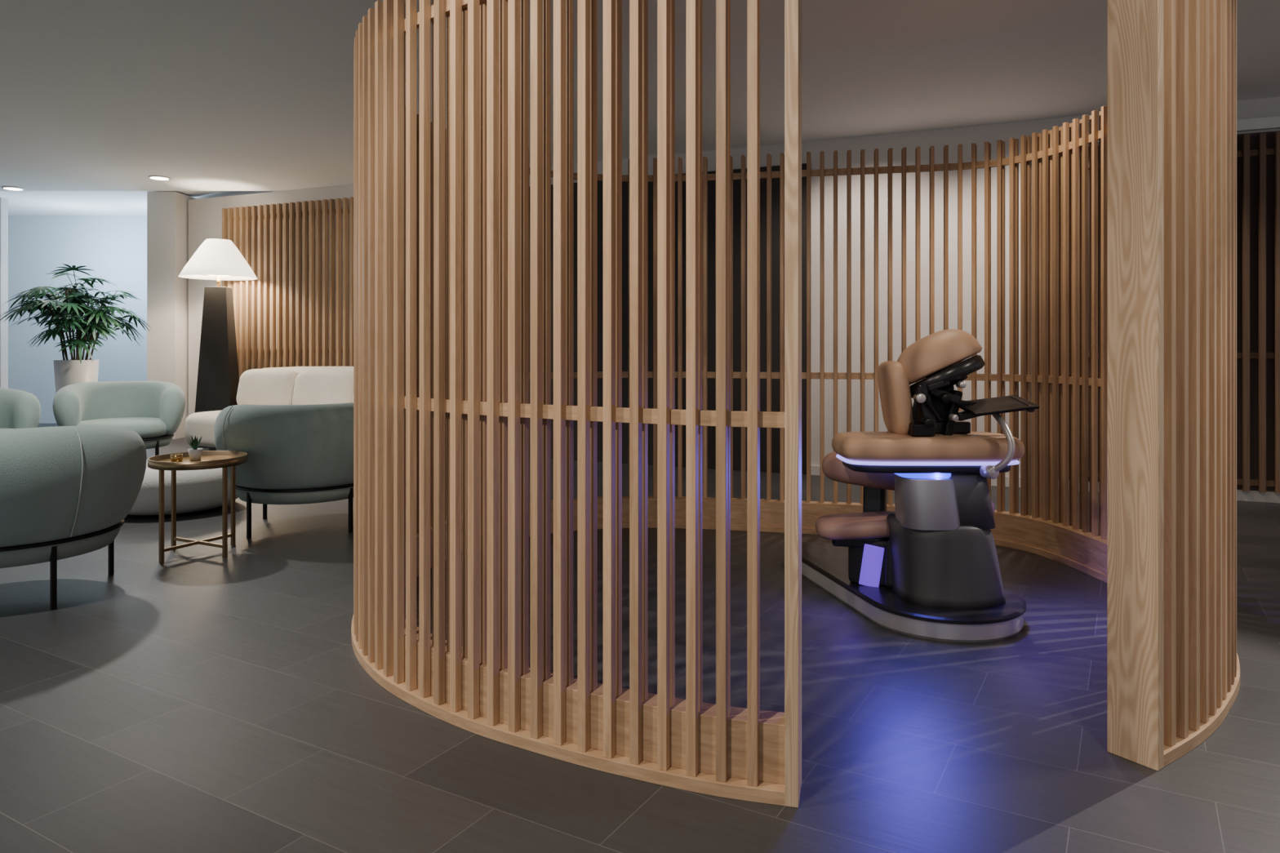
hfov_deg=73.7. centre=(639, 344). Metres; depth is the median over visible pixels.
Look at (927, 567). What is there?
chair
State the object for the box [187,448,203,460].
pot
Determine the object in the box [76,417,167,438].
seat cushion
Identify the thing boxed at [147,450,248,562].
side table
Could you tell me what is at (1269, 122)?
trim
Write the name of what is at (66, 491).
armchair
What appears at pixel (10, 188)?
recessed light
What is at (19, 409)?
armchair
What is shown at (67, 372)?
planter
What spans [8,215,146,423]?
wall
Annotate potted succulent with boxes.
[186,434,204,460]
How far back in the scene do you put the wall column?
10.37 m
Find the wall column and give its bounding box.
[146,191,196,439]
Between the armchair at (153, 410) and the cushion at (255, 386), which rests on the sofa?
the cushion at (255, 386)
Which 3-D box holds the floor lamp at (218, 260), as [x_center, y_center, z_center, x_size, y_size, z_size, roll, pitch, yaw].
[-4.800,-0.020,9.720,0.810,2.340,0.810,0,0,0]
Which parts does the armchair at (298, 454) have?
leg, leg, seat, leg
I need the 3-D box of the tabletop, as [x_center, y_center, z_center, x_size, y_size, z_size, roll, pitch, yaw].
[-2.430,0.637,4.700,0.490,0.045,0.490,0,0,-18]
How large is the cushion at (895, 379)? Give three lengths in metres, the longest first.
0.320 x 0.260 x 0.078 m
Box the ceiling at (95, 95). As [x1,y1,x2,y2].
[0,0,1279,191]
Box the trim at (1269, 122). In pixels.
[1068,115,1279,142]
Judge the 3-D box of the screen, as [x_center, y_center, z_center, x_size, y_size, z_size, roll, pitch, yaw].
[0.567,-0.015,3.793,3.614,2.330,3.354,0,0,0]
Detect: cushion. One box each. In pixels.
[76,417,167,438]
[236,368,299,404]
[292,369,353,404]
[877,360,913,434]
[897,328,982,385]
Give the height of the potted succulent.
0.145 m
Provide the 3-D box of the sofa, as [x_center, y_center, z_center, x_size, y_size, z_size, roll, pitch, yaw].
[-3.377,0.691,8.769,2.665,0.918,1.070,0,0,23]
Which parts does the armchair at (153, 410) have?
leg, seat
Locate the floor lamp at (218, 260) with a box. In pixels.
[177,238,257,448]
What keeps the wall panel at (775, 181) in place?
attached to the wall at (205, 215)
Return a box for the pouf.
[127,458,238,516]
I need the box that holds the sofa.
[185,366,353,450]
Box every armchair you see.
[0,387,40,429]
[0,426,146,609]
[53,381,185,455]
[213,402,353,538]
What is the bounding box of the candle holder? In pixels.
[170,453,182,462]
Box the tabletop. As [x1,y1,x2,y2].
[147,450,248,471]
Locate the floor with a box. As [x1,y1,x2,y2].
[0,423,1279,852]
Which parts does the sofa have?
seat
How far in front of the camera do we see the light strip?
3.45 m
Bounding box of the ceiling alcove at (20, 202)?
[0,191,276,215]
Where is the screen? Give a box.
[351,0,1239,808]
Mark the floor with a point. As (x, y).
(197, 700)
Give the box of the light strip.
[842,461,1010,473]
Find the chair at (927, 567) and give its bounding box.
[801,328,1039,642]
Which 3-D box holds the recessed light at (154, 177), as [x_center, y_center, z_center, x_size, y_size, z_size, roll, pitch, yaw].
[-5.170,-1.792,9.180,0.210,0.015,0.210,0,0,0]
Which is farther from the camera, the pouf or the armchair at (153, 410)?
the armchair at (153, 410)
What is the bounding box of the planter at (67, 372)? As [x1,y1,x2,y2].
[53,359,99,394]
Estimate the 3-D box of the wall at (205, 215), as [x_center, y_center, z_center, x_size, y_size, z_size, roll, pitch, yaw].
[0.460,-0.325,8.058,13.193,2.950,0.138,0,0,23]
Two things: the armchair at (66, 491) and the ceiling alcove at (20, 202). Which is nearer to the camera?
the armchair at (66, 491)
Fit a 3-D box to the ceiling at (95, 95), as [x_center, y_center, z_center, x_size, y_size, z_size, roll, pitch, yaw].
[-1.500,-1.860,2.975,19.000,0.120,14.050,0,0,0]
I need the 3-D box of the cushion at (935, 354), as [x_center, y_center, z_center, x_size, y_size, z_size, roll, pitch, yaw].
[1.250,0.038,3.639,0.372,0.155,0.302,-22,-11,-11]
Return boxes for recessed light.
[1,186,24,190]
[148,175,170,180]
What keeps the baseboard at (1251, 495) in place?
attached to the wall at (205, 215)
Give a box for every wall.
[0,197,8,388]
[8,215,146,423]
[188,97,1279,491]
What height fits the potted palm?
2.022 m
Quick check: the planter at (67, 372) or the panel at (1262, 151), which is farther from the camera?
the planter at (67, 372)
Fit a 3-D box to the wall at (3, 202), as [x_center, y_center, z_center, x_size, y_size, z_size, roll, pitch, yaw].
[-8.720,-0.325,10.500,1.800,2.950,0.120,0,0,0]
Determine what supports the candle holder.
on the side table
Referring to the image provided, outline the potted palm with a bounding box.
[0,263,152,394]
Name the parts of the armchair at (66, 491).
leg, seat, leg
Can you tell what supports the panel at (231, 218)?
attached to the wall at (205, 215)
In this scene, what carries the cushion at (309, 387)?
on the sofa
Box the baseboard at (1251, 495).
[810,465,1279,502]
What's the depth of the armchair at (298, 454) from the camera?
4.99 m
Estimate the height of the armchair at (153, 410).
0.795 m
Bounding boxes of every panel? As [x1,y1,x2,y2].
[222,196,353,377]
[528,163,806,475]
[1068,131,1279,493]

